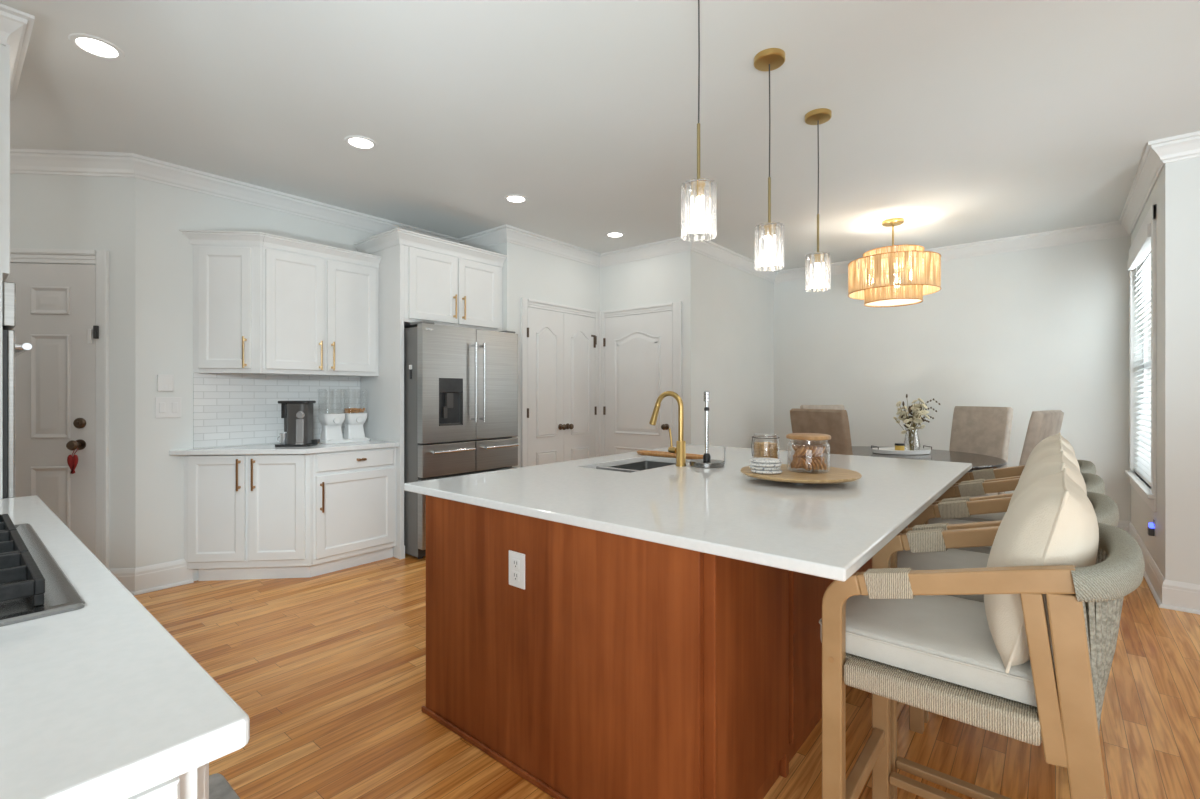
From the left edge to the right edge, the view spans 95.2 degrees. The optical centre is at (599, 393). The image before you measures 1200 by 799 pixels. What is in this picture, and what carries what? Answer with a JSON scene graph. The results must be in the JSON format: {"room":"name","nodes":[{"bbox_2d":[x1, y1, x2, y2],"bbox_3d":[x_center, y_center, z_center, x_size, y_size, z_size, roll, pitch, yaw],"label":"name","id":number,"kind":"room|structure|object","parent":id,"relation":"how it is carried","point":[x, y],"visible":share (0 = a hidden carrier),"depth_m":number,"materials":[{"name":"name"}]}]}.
{"room":"kitchen","nodes":[
{"label":"kitchen","id":0,"kind":"room"},
{"bbox_2d":[10,173,135,568],"bbox_3d":[-3.860,-0.115,3.487,1.768,2.790,0.120,0,0,-5],"label":"wall","id":1,"kind":"structure","parent":0,"point":[97,213],"depth_m":3.50,"materials":[{"name":"paint"}]},
{"bbox_2d":[5,263,95,555],"bbox_3d":[-3.607,0.226,3.415,0.822,2.092,0.110,0,0,-5],"label":"door","id":2,"kind":"structure","parent":1,"relation":"in","point":[55,379],"depth_m":3.45,"materials":[{"name":"paint"}]},
{"bbox_2d":[67,449,77,473],"bbox_3d":[-3.284,0.396,3.415,0.048,0.205,0.051,0,0,40],"label":"heart ornament","id":3,"kind":"object","parent":2,"relation":"hanging from","point":[72,460],"visible":0.98,"depth_m":3.41,"materials":[{"name":"red fabric"}]},
{"bbox_2d":[87,326,98,342],"bbox_3d":[-3.204,-0.376,3.464,0.058,0.112,0.020,0,0,-2],"label":"sensor","id":4,"kind":"object","parent":2,"relation":"attached to","point":[91,333],"visible":1,"depth_m":3.46,"materials":[{"name":"white plastic"}]},
{"bbox_2d":[10,248,108,569],"bbox_3d":[-3.618,0.185,3.437,0.985,2.190,0.026,0,0,-5],"label":"trim","id":5,"kind":"structure","parent":1,"relation":"attached to","point":[17,255],"depth_m":3.47,"materials":[{"name":"paint"}]},
{"bbox_2d":[136,178,376,580],"bbox_3d":[-2.190,-0.115,4.548,0.120,2.790,2.600,0,0,40],"label":"wall","id":6,"kind":"structure","parent":0,"point":[164,255],"depth_m":3.63,"materials":[{"name":"paint"}]},
{"bbox_2d":[109,559,192,591],"bbox_3d":[-2.932,1.198,3.577,0.440,0.165,0.096,0,0,-35],"label":"baseboard","id":7,"kind":"structure","parent":6,"relation":"attached to","point":[151,576],"depth_m":3.57,"materials":[{"name":"paint"}]},
{"bbox_2d":[131,579,193,595],"bbox_3d":[-2.925,1.270,3.563,0.451,0.020,0.097,0,0,-35],"label":"trim","id":8,"kind":"structure","parent":6,"relation":"attached to","point":[191,580],"depth_m":3.59,"materials":[{"name":"paint"}]},
{"bbox_2d":[157,374,173,390],"bbox_3d":[-2.869,-0.073,3.619,0.022,0.110,0.085,0,0,40],"label":"thermostat","id":9,"kind":"object","parent":6,"relation":"attached to","point":[164,382],"visible":1,"depth_m":3.61,"materials":[{"name":"white plastic"}]},
{"bbox_2d":[155,397,180,417],"bbox_3d":[-2.862,0.090,3.635,0.012,0.136,0.138,0,0,40],"label":"light switch","id":10,"kind":"object","parent":6,"relation":"attached to","point":[165,407],"visible":1,"depth_m":3.63,"materials":[{"name":"white plastic"}]},
{"bbox_2d":[179,230,264,373],"bbox_3d":[-2.578,-0.625,3.731,0.404,0.960,0.400,0,0,40],"label":"upper cabinet","id":11,"kind":"object","parent":6,"relation":"attached to","point":[227,265],"visible":1,"depth_m":3.75,"materials":[{"name":"paint"}]},
{"bbox_2d":[193,373,359,448],"bbox_3d":[-2.404,0.115,4.190,0.008,0.517,1.167,0,0,40],"label":"backsplash","id":12,"kind":"structure","parent":6,"relation":"attached to","point":[228,409],"depth_m":4.03,"materials":[{"name":"white tile"}]},
{"bbox_2d":[255,233,381,376],"bbox_3d":[-2.162,-0.625,4.198,0.366,0.960,0.846,0,0,40],"label":"upper cabinet","id":13,"kind":"object","parent":6,"relation":"attached to","point":[320,302],"visible":1,"depth_m":4.06,"materials":[{"name":"paint"}]},
{"bbox_2d":[483,242,516,467],"bbox_3d":[-1.120,-0.115,5.297,0.810,2.790,0.120,0,0,40],"label":"wall","id":14,"kind":"structure","parent":0,"point":[509,269],"depth_m":5.03,"materials":[{"name":"paint"}]},
{"bbox_2d":[517,245,599,467],"bbox_3d":[-0.425,-0.115,5.578,0.100,2.790,1.200,0,0,40],"label":"wall","id":15,"kind":"structure","parent":0,"point":[542,276],"depth_m":5.43,"materials":[{"name":"paint"}]},
{"bbox_2d":[527,307,566,465],"bbox_3d":[-0.513,0.226,5.343,0.104,2.092,0.507,0,0,40],"label":"door","id":16,"kind":"structure","parent":15,"relation":"in","point":[545,330],"depth_m":5.35,"materials":[{"name":"paint"}]},
{"bbox_2d":[521,297,599,466],"bbox_3d":[-0.362,0.190,5.555,0.026,2.180,1.155,0,0,40],"label":"trim","id":17,"kind":"structure","parent":15,"relation":"attached to","point":[525,303],"depth_m":5.20,"materials":[{"name":"paint"}]},
{"bbox_2d":[564,313,596,460],"bbox_3d":[-0.187,0.226,5.736,0.104,2.092,0.507,0,0,40],"label":"door","id":18,"kind":"structure","parent":15,"relation":"in","point":[580,410],"depth_m":5.72,"materials":[{"name":"paint"}]},
{"bbox_2d":[0,0,1199,270],"bbox_3d":[0.341,-1.540,2.446,9.600,0.060,9.800,0,0,40],"label":"ceiling","id":19,"kind":"structure","parent":0,"point":[960,121],"depth_m":2.86,"materials":[{"name":"paint"}]},
{"bbox_2d":[68,33,124,59],"bbox_3d":[-2.187,-1.507,2.384,0.184,0.006,0.184,0,0,40],"label":"recessed light","id":20,"kind":"object","parent":19,"relation":"in","point":[95,46],"visible":1,"depth_m":2.38,"materials":[{"name":"paint"}]},
{"bbox_2d":[344,135,376,149],"bbox_3d":[-1.435,-1.507,3.289,0.184,0.006,0.184,0,0,40],"label":"recessed light","id":21,"kind":"object","parent":19,"relation":"in","point":[359,142],"visible":1,"depth_m":3.28,"materials":[{"name":"paint"}]},
{"bbox_2d":[504,194,527,202],"bbox_3d":[-0.649,-1.507,4.236,0.184,0.006,0.184,0,0,40],"label":"recessed light","id":22,"kind":"object","parent":19,"relation":"in","point":[513,198],"visible":1,"depth_m":4.22,"materials":[{"name":"paint"}]},
{"bbox_2d":[605,232,624,237],"bbox_3d":[0.142,-1.507,5.189,0.184,0.006,0.184,0,0,40],"label":"recessed light","id":23,"kind":"object","parent":19,"relation":"in","point":[609,234],"visible":1,"depth_m":5.18,"materials":[{"name":"paint"}]},
{"bbox_2d":[681,0,716,241],"bbox_3d":[0.354,-1.036,1.969,0.136,0.948,0.136,0,0,40],"label":"pendant light","id":24,"kind":"object","parent":19,"relation":"hanging from","point":[698,204],"visible":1,"depth_m":1.93,"materials":[{"name":"glass"}]},
{"bbox_2d":[754,48,784,271],"bbox_3d":[0.759,-1.036,2.457,0.136,0.948,0.136,0,0,40],"label":"pendant light","id":25,"kind":"object","parent":19,"relation":"hanging from","point":[769,236],"visible":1,"depth_m":2.42,"materials":[{"name":"glass"}]},
{"bbox_2d":[805,108,831,291],"bbox_3d":[1.178,-1.036,2.960,0.136,0.948,0.136,0,0,40],"label":"pendant light","id":26,"kind":"object","parent":19,"relation":"hanging from","point":[818,264],"visible":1,"depth_m":2.92,"materials":[{"name":"glass"}]},
{"bbox_2d":[848,218,940,306],"bbox_3d":[2.555,-1.150,4.780,0.718,0.718,0.718,0,0,3],"label":"chandelier","id":27,"kind":"object","parent":19,"relation":"hanging from","point":[926,277],"visible":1,"depth_m":4.57,"materials":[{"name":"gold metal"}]},
{"bbox_2d":[866,298,920,305],"bbox_3d":[2.555,-0.803,4.780,0.432,0.003,0.432,0,0,40],"label":"diffuser","id":28,"kind":"object","parent":27,"relation":"attached to","point":[874,301],"depth_m":4.75,"materials":[{"name":"white"}]},
{"bbox_2d":[600,250,695,444],"bbox_3d":[0.429,-0.115,5.714,1.240,2.790,0.100,0,0,40],"label":"wall","id":29,"kind":"structure","parent":0,"point":[670,278],"depth_m":5.44,"materials":[{"name":"paint"}]},
{"bbox_2d":[603,311,672,455],"bbox_3d":[0.363,0.226,5.662,0.878,2.092,0.104,0,0,40],"label":"door","id":30,"kind":"structure","parent":29,"relation":"in","point":[638,348],"depth_m":5.66,"materials":[{"name":"paint"}]},
{"bbox_2d":[600,301,681,455],"bbox_3d":[0.391,0.190,5.664,1.045,2.180,0.026,0,0,40],"label":"trim","id":31,"kind":"structure","parent":29,"relation":"attached to","point":[676,307],"depth_m":5.46,"materials":[{"name":"paint"}]},
{"bbox_2d":[134,525,1199,798],"bbox_3d":[0.341,1.310,2.446,9.600,0.060,9.800,0,0,40],"label":"floor","id":32,"kind":"structure","parent":0,"point":[327,671],"depth_m":2.22,"materials":[{"name":"brown wood"}]},
{"bbox_2d":[0,3,34,498],"bbox_3d":[-2.576,-0.040,1.989,0.855,2.640,0.666,0,0,40],"label":"tall cabinet","id":33,"kind":"object","parent":32,"relation":"on","point":[16,26],"visible":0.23,"depth_m":1.97,"materials":[{"name":"paint"}]},
{"bbox_2d":[2,282,31,498],"bbox_3d":[-2.598,0.125,2.019,0.762,1.070,0.648,0,0,40],"label":"wall oven","id":34,"kind":"object","parent":33,"relation":"in","point":[10,349],"visible":0.76,"depth_m":1.98,"materials":[{"name":"silver metal"}]},
{"bbox_2d":[127,763,208,798],"bbox_3d":[-1.461,0.844,1.081,2.167,0.872,0.692,0,0,40],"label":"base cabinet","id":35,"kind":"object","parent":32,"relation":"on","point":[193,784],"visible":0.02,"depth_m":0.61,"materials":[{"name":"paint"}]},
{"bbox_2d":[0,496,249,798],"bbox_3d":[-1.459,0.391,1.071,2.182,0.034,0.680,0,0,40],"label":"countertop","id":36,"kind":"structure","parent":35,"relation":"on","point":[99,700],"depth_m":0.67,"materials":[{"name":"white stone"}]},
{"bbox_2d":[0,514,84,626],"bbox_3d":[-1.428,0.343,1.045,0.928,0.061,0.543,0,0,40],"label":"gas cooktop","id":37,"kind":"object","parent":36,"relation":"in","point":[33,585],"visible":1,"depth_m":1.02,"materials":[{"name":"silver metal"}]},
{"bbox_2d":[209,773,239,798],"bbox_3d":[-1.006,1.274,1.309,1.120,0.012,0.480,0,0,40],"label":"floor mat","id":38,"kind":"object","parent":32,"relation":"on","point":[219,787],"visible":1,"depth_m":1.76,"materials":[{"name":"fabric"}]},
{"bbox_2d":[184,454,311,580],"bbox_3d":[-2.398,0.845,3.748,0.578,0.870,0.600,0,0,40],"label":"base cabinet","id":39,"kind":"object","parent":32,"relation":"on","point":[246,516],"visible":1,"depth_m":3.73,"materials":[{"name":"paint"}]},
{"bbox_2d":[310,447,395,576],"bbox_3d":[-1.988,0.845,4.196,0.636,0.870,0.628,0,0,40],"label":"base cabinet","id":40,"kind":"object","parent":32,"relation":"on","point":[354,491],"visible":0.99,"depth_m":3.99,"materials":[{"name":"paint"}]},
{"bbox_2d":[169,439,398,454],"bbox_3d":[-2.210,0.391,3.943,0.618,0.034,1.300,0,0,40],"label":"countertop","id":41,"kind":"structure","parent":40,"relation":"on","point":[372,444],"depth_m":3.76,"materials":[{"name":"white stone"}]},
{"bbox_2d":[275,401,319,446],"bbox_3d":[-2.178,0.211,3.968,0.280,0.325,0.192,0,0,-5],"label":"coffee maker","id":42,"kind":"object","parent":41,"relation":"on","point":[297,415],"visible":0.99,"depth_m":3.89,"materials":[{"name":"black plastic"}]},
{"bbox_2d":[277,433,286,443],"bbox_3d":[-2.289,0.322,3.963,0.064,0.075,0.064,0,0,40],"label":"coffee cup","id":43,"kind":"object","parent":42,"relation":"on","point":[283,436],"visible":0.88,"depth_m":3.94,"materials":[{"name":"silver metal"}]},
{"bbox_2d":[318,413,369,443],"bbox_3d":[-2.007,0.168,4.282,0.200,0.412,0.345,0,0,40],"label":"dispenser","id":44,"kind":"object","parent":41,"relation":"on","point":[331,433],"visible":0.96,"depth_m":4.22,"materials":[{"name":"white plastic"}]},
{"bbox_2d":[343,408,364,412],"bbox_3d":[-1.951,0.131,4.350,0.134,0.043,0.136,0,0,40],"label":"cereal","id":45,"kind":"object","parent":44,"relation":"on","point":[346,410],"visible":0.98,"depth_m":4.32,"materials":[{"name":"food"}]},
{"bbox_2d":[353,228,506,558],"bbox_3d":[-1.459,0.010,4.789,0.693,2.540,1.085,0,0,40],"label":"tall cabinet","id":46,"kind":"object","parent":32,"relation":"on","point":[422,277],"visible":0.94,"depth_m":4.42,"materials":[{"name":"paint"}]},
{"bbox_2d":[404,321,518,558],"bbox_3d":[-1.318,0.362,4.739,0.876,1.835,0.958,0,0,40],"label":"refrigerator","id":47,"kind":"object","parent":32,"relation":"on","point":[461,395],"visible":0.7,"depth_m":4.34,"materials":[{"name":"grey metal"}]},
{"bbox_2d":[421,461,871,798],"bbox_3d":[0.505,0.843,2.679,1.289,0.875,2.292,0,0,40],"label":"base cabinet","id":48,"kind":"object","parent":32,"relation":"on","point":[623,667],"visible":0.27,"depth_m":1.69,"materials":[{"name":"brown wood"}]},
{"bbox_2d":[509,550,524,589],"bbox_3d":[-0.283,0.595,1.856,0.080,0.118,0.009,0,0,40],"label":"island outlet","id":49,"kind":"object","parent":48,"relation":"attached to","point":[516,559],"visible":1,"depth_m":1.85,"materials":[{"name":"white plastic"}]},
{"bbox_2d":[513,558,518,568],"bbox_3d":[-0.285,0.574,1.853,0.032,0.031,0.003,0,0,40],"label":"socket","id":50,"kind":"object","parent":49,"relation":"attached to","point":[515,560],"depth_m":1.85,"materials":[{"name":"white"}]},
{"bbox_2d":[513,571,518,581],"bbox_3d":[-0.285,0.616,1.853,0.032,0.031,0.003,0,0,40],"label":"socket","id":51,"kind":"object","parent":49,"relation":"attached to","point":[515,573],"depth_m":1.85,"materials":[{"name":"white"}]},
{"bbox_2d":[404,444,971,581],"bbox_3d":[0.595,0.389,2.627,1.751,0.030,2.327,0,0,40],"label":"countertop","id":52,"kind":"structure","parent":48,"relation":"on","point":[831,530],"depth_m":1.93,"materials":[{"name":"white stone"}]},
{"bbox_2d":[596,461,673,472],"bbox_3d":[0.208,0.498,2.959,0.356,0.219,0.636,0,0,40],"label":"sink","id":53,"kind":"object","parent":52,"relation":"in","point":[644,465],"visible":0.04,"depth_m":3.22,"materials":[{"name":"silver metal"}]},
{"bbox_2d":[649,391,685,466],"bbox_3d":[0.358,0.179,2.907,0.223,0.390,0.061,0,0,40],"label":"kitchen faucet","id":54,"kind":"object","parent":52,"relation":"on","point":[679,450],"visible":1,"depth_m":2.85,"materials":[{"name":"gold metal"}]},
{"bbox_2d":[637,450,702,458],"bbox_3d":[0.424,0.364,3.274,0.490,0.020,0.124,0,0,40],"label":"wooden tray","id":55,"kind":"object","parent":52,"relation":"on","point":[642,452],"visible":0.74,"depth_m":3.26,"materials":[{"name":"orange wood"}]},
{"bbox_2d":[690,391,725,467],"bbox_3d":[0.555,0.179,2.847,0.176,0.390,0.176,0,0,40],"label":"paper towel holder","id":56,"kind":"object","parent":52,"relation":"on","point":[706,462],"visible":1,"depth_m":2.83,"materials":[{"name":"silver metal"}]},
{"bbox_2d":[740,464,861,483],"bbox_3d":[0.861,0.354,2.372,0.492,0.040,0.492,0,0,40],"label":"lazy susan","id":57,"kind":"object","parent":52,"relation":"on","point":[832,474],"visible":0.86,"depth_m":2.25,"materials":[{"name":"brown wood"}]},
{"bbox_2d":[751,436,779,455],"bbox_3d":[0.744,0.256,2.458,0.122,0.155,0.122,0,0,40],"label":"jar","id":58,"kind":"object","parent":57,"relation":"on","point":[752,436],"visible":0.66,"depth_m":2.46,"materials":[{"name":"clear glass"}]},
{"bbox_2d":[751,469,782,473],"bbox_3d":[0.706,0.327,2.325,0.130,0.014,0.127,0,0,40],"label":"coaster","id":59,"kind":"object","parent":57,"relation":"on","point":[778,471],"visible":0.76,"depth_m":2.28,"materials":[{"name":"stone"}]},
{"bbox_2d":[749,465,780,469],"bbox_3d":[0.702,0.312,2.332,0.130,0.014,0.127,0,0,0],"label":"coaster","id":60,"kind":"object","parent":59,"relation":"on","point":[750,466],"visible":0.67,"depth_m":2.28,"materials":[{"name":"stone"}]},
{"bbox_2d":[750,462,781,466],"bbox_3d":[0.703,0.297,2.323,0.130,0.014,0.127,0,0,-41],"label":"coaster","id":61,"kind":"object","parent":60,"relation":"on","point":[751,463],"visible":0.79,"depth_m":2.28,"materials":[{"name":"stone"}]},
{"bbox_2d":[750,457,780,462],"bbox_3d":[0.703,0.282,2.329,0.127,0.014,0.130,0,0,9],"label":"coaster","id":62,"kind":"object","parent":61,"relation":"on","point":[760,459],"visible":1,"depth_m":2.30,"materials":[{"name":"stone"}]},
{"bbox_2d":[786,433,830,440],"bbox_3d":[0.902,0.253,2.373,0.184,0.161,0.184,0,0,40],"label":"lid","id":63,"kind":"object","parent":57,"relation":"on","point":[795,436],"visible":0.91,"depth_m":2.31,"materials":[{"name":"wood"}]},
{"bbox_2d":[791,456,798,468],"bbox_3d":[0.844,0.296,2.373,0.032,0.054,0.059,0,0,-5],"label":"cookie","id":64,"kind":"object","parent":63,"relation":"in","point":[795,460],"visible":0.96,"depth_m":2.36,"materials":[{"name":"food"}]},
{"bbox_2d":[794,446,804,456],"bbox_3d":[0.855,0.245,2.349,0.041,0.048,0.059,0,0,7],"label":"cookie","id":65,"kind":"object","parent":63,"relation":"in","point":[799,451],"visible":1,"depth_m":2.34,"materials":[{"name":"food"}]},
{"bbox_2d":[799,457,807,469],"bbox_3d":[0.867,0.296,2.330,0.031,0.055,0.059,0,0,-5],"label":"cookie","id":66,"kind":"object","parent":63,"relation":"in","point":[805,466],"visible":1,"depth_m":2.32,"materials":[{"name":"food"}]},
{"bbox_2d":[799,446,808,456],"bbox_3d":[0.873,0.245,2.349,0.041,0.048,0.059,0,0,7],"label":"cookie","id":67,"kind":"object","parent":63,"relation":"in","point":[806,449],"visible":0.6,"depth_m":2.33,"materials":[{"name":"food"}]},
{"bbox_2d":[803,457,811,469],"bbox_3d":[0.883,0.296,2.330,0.031,0.055,0.059,0,0,-5],"label":"cookie","id":68,"kind":"object","parent":63,"relation":"in","point":[804,458],"visible":0.83,"depth_m":2.31,"materials":[{"name":"food"}]},
{"bbox_2d":[803,446,812,456],"bbox_3d":[0.890,0.245,2.349,0.041,0.048,0.059,0,0,7],"label":"cookie","id":69,"kind":"object","parent":63,"relation":"in","point":[810,447],"visible":0.56,"depth_m":2.33,"materials":[{"name":"food"}]},
{"bbox_2d":[807,457,815,469],"bbox_3d":[0.898,0.296,2.330,0.031,0.055,0.059,0,0,-5],"label":"cookie","id":70,"kind":"object","parent":63,"relation":"in","point":[808,458],"visible":0.77,"depth_m":2.31,"materials":[{"name":"food"}]},
{"bbox_2d":[807,446,816,456],"bbox_3d":[0.907,0.245,2.349,0.041,0.048,0.059,0,0,-7],"label":"cookie","id":71,"kind":"object","parent":63,"relation":"in","point":[813,451],"visible":0.59,"depth_m":2.33,"materials":[{"name":"food"}]},
{"bbox_2d":[811,457,818,469],"bbox_3d":[0.914,0.296,2.330,0.031,0.055,0.059,0,0,-5],"label":"cookie","id":72,"kind":"object","parent":63,"relation":"in","point":[812,458],"visible":0.75,"depth_m":2.31,"materials":[{"name":"food"}]},
{"bbox_2d":[811,446,820,456],"bbox_3d":[0.925,0.245,2.349,0.041,0.048,0.059,0,0,7],"label":"cookie","id":73,"kind":"object","parent":63,"relation":"in","point":[818,447],"visible":0.57,"depth_m":2.33,"materials":[{"name":"food"}]},
{"bbox_2d":[814,457,822,469],"bbox_3d":[0.929,0.296,2.330,0.031,0.055,0.059,0,0,-5],"label":"cookie","id":74,"kind":"object","parent":63,"relation":"in","point":[815,458],"visible":0.82,"depth_m":2.31,"materials":[{"name":"food"}]},
{"bbox_2d":[815,446,824,456],"bbox_3d":[0.943,0.245,2.349,0.041,0.048,0.059,0,0,7],"label":"cookie","id":75,"kind":"object","parent":63,"relation":"in","point":[822,450],"visible":0.59,"depth_m":2.33,"materials":[{"name":"food"}]},
{"bbox_2d":[818,457,826,469],"bbox_3d":[0.945,0.296,2.330,0.031,0.055,0.059,0,0,-5],"label":"cookie","id":76,"kind":"object","parent":63,"relation":"in","point":[819,458],"visible":0.78,"depth_m":2.31,"materials":[{"name":"food"}]},
{"bbox_2d":[790,408,852,454],"bbox_3d":[1.944,0.700,4.370,0.685,1.166,0.504,0,0,-28],"label":"dining chair","id":77,"kind":"object","parent":32,"relation":"on","point":[834,423],"visible":0.23,"depth_m":4.14,"materials":[{"name":"brown fabric"}]},
{"bbox_2d":[800,405,844,409],"bbox_3d":[2.444,0.700,5.568,0.504,1.166,0.685,0,0,-12],"label":"dining chair","id":78,"kind":"object","parent":32,"relation":"on","point":[834,407],"visible":0.09,"depth_m":5.83,"materials":[{"name":"beige fabric"}]},
{"bbox_2d":[852,446,1006,527],"bbox_3d":[2.553,0.905,4.782,1.600,0.750,1.600,0,0,40],"label":"dining table","id":79,"kind":"object","parent":32,"relation":"on","point":[978,461],"visible":0.24,"depth_m":4.58,"materials":[{"name":"brown wood"}]},
{"bbox_2d":[871,445,931,454],"bbox_3d":[2.698,0.498,4.909,0.498,0.064,0.308,0,0,-2],"label":"serving tray","id":80,"kind":"object","parent":79,"relation":"on","point":[883,450],"visible":0.95,"depth_m":4.81,"materials":[{"name":"white plastic"}]},
{"bbox_2d":[895,443,904,450],"bbox_3d":[2.668,0.481,4.879,0.080,0.083,0.080,0,0,40],"label":"candle jar","id":81,"kind":"object","parent":80,"relation":"on","point":[898,446],"visible":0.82,"depth_m":4.85,"materials":[{"name":"yellow glass"}]},
{"bbox_3d":[2.793,0.415,4.909,0.136,0.215,0.136,0,0,40],"label":"glass vase","id":82,"kind":"object","parent":80,"relation":"on","visible":0},
{"bbox_2d":[893,394,939,450],"bbox_3d":[2.818,0.254,4.928,0.374,0.515,0.294,0,0,-33],"label":"bouquet","id":83,"kind":"object","parent":82,"relation":"in","point":[917,410],"visible":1,"depth_m":4.89,"materials":[{"name":"beige plant"}]},
{"bbox_2d":[949,406,1012,494],"bbox_3d":[3.285,0.700,4.986,0.685,1.166,0.504,0,0,-24],"label":"dining chair","id":84,"kind":"object","parent":32,"relation":"on","point":[981,430],"visible":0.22,"depth_m":5.03,"materials":[{"name":"beige fabric"}]},
{"bbox_2d":[819,468,1144,798],"bbox_3d":[0.893,0.734,1.325,0.594,1.096,0.528,0,0,40],"label":"bar stool","id":85,"kind":"object","parent":32,"relation":"on","point":[1030,662],"visible":1,"depth_m":1.14,"materials":[{"name":"brown wood"}]},
{"bbox_2d":[820,595,1055,706],"bbox_3d":[0.851,0.587,1.360,0.477,0.072,0.416,0,0,40],"label":"seat cushion","id":86,"kind":"object","parent":85,"relation":"on","point":[947,641],"depth_m":1.25,"materials":[{"name":"grey fabric"}]},
{"bbox_2d":[984,470,1098,667],"bbox_3d":[0.994,0.375,1.241,0.199,0.374,0.425,0,0,40],"label":"pillow","id":87,"kind":"object","parent":85,"relation":"on","point":[1052,522],"depth_m":1.11,"materials":[{"name":"beige fabric"}]},
{"bbox_2d":[891,451,1118,798],"bbox_3d":[1.247,0.734,1.750,0.594,1.096,0.528,0,0,40],"label":"bar stool","id":88,"kind":"object","parent":32,"relation":"on","point":[1106,510],"visible":0.3,"depth_m":1.71,"materials":[{"name":"brown wood"}]},
{"bbox_2d":[897,548,989,601],"bbox_3d":[1.205,0.587,1.785,0.477,0.072,0.416,0,0,40],"label":"seat cushion","id":89,"kind":"object","parent":88,"relation":"on","point":[952,558],"depth_m":1.81,"materials":[{"name":"grey fabric"}]},
{"bbox_2d":[1007,452,1086,509],"bbox_3d":[1.347,0.375,1.667,0.199,0.374,0.425,0,0,40],"label":"pillow","id":90,"kind":"object","parent":88,"relation":"on","point":[1053,464],"depth_m":1.58,"materials":[{"name":"beige fabric"}]},
{"bbox_2d":[924,440,1104,722],"bbox_3d":[1.600,0.734,2.176,0.594,1.096,0.528,0,0,40],"label":"bar stool","id":91,"kind":"object","parent":32,"relation":"on","point":[1094,483],"visible":0.2,"depth_m":2.11,"materials":[{"name":"brown wood"}]},
{"bbox_2d":[928,517,991,553],"bbox_3d":[1.558,0.587,2.211,0.477,0.072,0.416,0,0,40],"label":"seat cushion","id":92,"kind":"object","parent":91,"relation":"on","point":[986,549],"depth_m":2.34,"materials":[{"name":"grey fabric"}]},
{"bbox_2d":[1018,441,1079,482],"bbox_3d":[1.701,0.375,2.092,0.199,0.374,0.425,0,0,40],"label":"pillow","id":93,"kind":"object","parent":91,"relation":"on","point":[1055,448],"depth_m":2.01,"materials":[{"name":"beige fabric"}]},
{"bbox_2d":[971,410,1063,497],"bbox_3d":[2.936,0.700,4.062,0.504,1.166,0.685,0,0,-37],"label":"dining chair","id":94,"kind":"object","parent":32,"relation":"on","point":[1042,425],"visible":0.19,"depth_m":3.71,"materials":[{"name":"beige fabric"}]},
{"bbox_2d":[951,432,1095,521],"bbox_3d":[1.953,0.734,2.601,0.594,1.096,0.528,0,0,40],"label":"bar stool","id":95,"kind":"object","parent":32,"relation":"on","point":[985,475],"visible":0.21,"depth_m":2.52,"materials":[{"name":"beige fabric"}]},
{"bbox_2d":[952,512,1005,521],"bbox_3d":[1.911,0.587,2.636,0.477,0.072,0.416,0,0,40],"label":"seat cushion","id":96,"kind":"object","parent":95,"relation":"on","point":[992,516],"depth_m":2.51,"materials":[{"name":"grey fabric"}]},
{"bbox_2d":[1025,434,1075,464],"bbox_3d":[2.054,0.375,2.518,0.199,0.374,0.425,0,0,40],"label":"pillow","id":97,"kind":"object","parent":95,"relation":"on","point":[1056,438],"depth_m":2.44,"materials":[{"name":"beige fabric"}]},
{"bbox_2d":[696,253,773,448],"bbox_3d":[1.516,-0.115,6.131,0.100,2.790,1.930,0,0,40],"label":"wall","id":98,"kind":"structure","parent":0,"point":[735,307],"depth_m":5.96,"materials":[{"name":"paint"}]},
{"bbox_2d":[774,236,1130,521],"bbox_3d":[3.452,-0.115,5.856,3.430,2.790,0.120,0,0,40],"label":"wall","id":99,"kind":"structure","parent":0,"point":[1026,331],"depth_m":5.47,"materials":[{"name":"paint"}]},
{"bbox_2d":[10,131,1199,282],"bbox_3d":[0.753,-1.448,4.701,10.352,0.125,4.701,0,0,10],"label":"trim","id":100,"kind":"structure","parent":99,"relation":"attached to","point":[1159,152],"depth_m":4.39,"materials":[{"name":"paint"}]},
{"bbox_2d":[1125,158,1194,583],"bbox_3d":[4.046,-0.115,4.016,0.165,2.790,1.950,0,0,40],"label":"wall","id":101,"kind":"structure","parent":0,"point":[1172,549],"depth_m":3.28,"materials":[{"name":"paint"}]},
{"bbox_2d":[1128,224,1150,485],"bbox_3d":[4.110,-0.242,4.139,0.085,1.792,1.290,0,0,40],"label":"window blind","id":102,"kind":"object","parent":101,"relation":"attached to","point":[1142,248],"visible":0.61,"depth_m":4.25,"materials":[{"name":"paint"}]},
{"bbox_2d":[1143,251,1150,410],"bbox_3d":[4.169,-0.240,4.090,0.050,1.800,1.300,0,0,40],"label":"window","id":103,"kind":"structure","parent":101,"relation":"attached to","point":[1148,336],"depth_m":4.55,"materials":[{"name":"paint"}]},
{"bbox_2d":[1153,517,1155,536],"bbox_3d":[3.662,0.877,3.618,0.008,0.115,0.075,0,0,40],"label":"wall outlet","id":104,"kind":"object","parent":101,"relation":"attached to","point":[1154,519],"visible":0.81,"depth_m":3.61,"materials":[{"name":"white plastic"}]},
{"bbox_2d":[1148,523,1154,535],"bbox_3d":[3.649,0.895,3.628,0.029,0.080,0.055,0,0,40],"label":"night light","id":105,"kind":"object","parent":104,"relation":"attached to","point":[1151,531],"visible":1,"depth_m":3.61,"materials":[{"name":"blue plastic"}]},
{"bbox_2d":[1195,157,1199,584],"bbox_3d":[4.514,-0.115,2.439,2.570,2.790,0.120,0,0,40],"label":"wall","id":106,"kind":"structure","parent":0,"point":[1197,159],"depth_m":3.21,"materials":[{"name":"paint"}]},
{"bbox_2d":[1117,520,1199,614],"bbox_3d":[3.754,1.198,4.197,5.985,0.165,2.046,0,0,40],"label":"baseboard","id":107,"kind":"structure","parent":106,"relation":"attached to","point":[1173,593],"depth_m":3.28,"materials":[{"name":"paint"}]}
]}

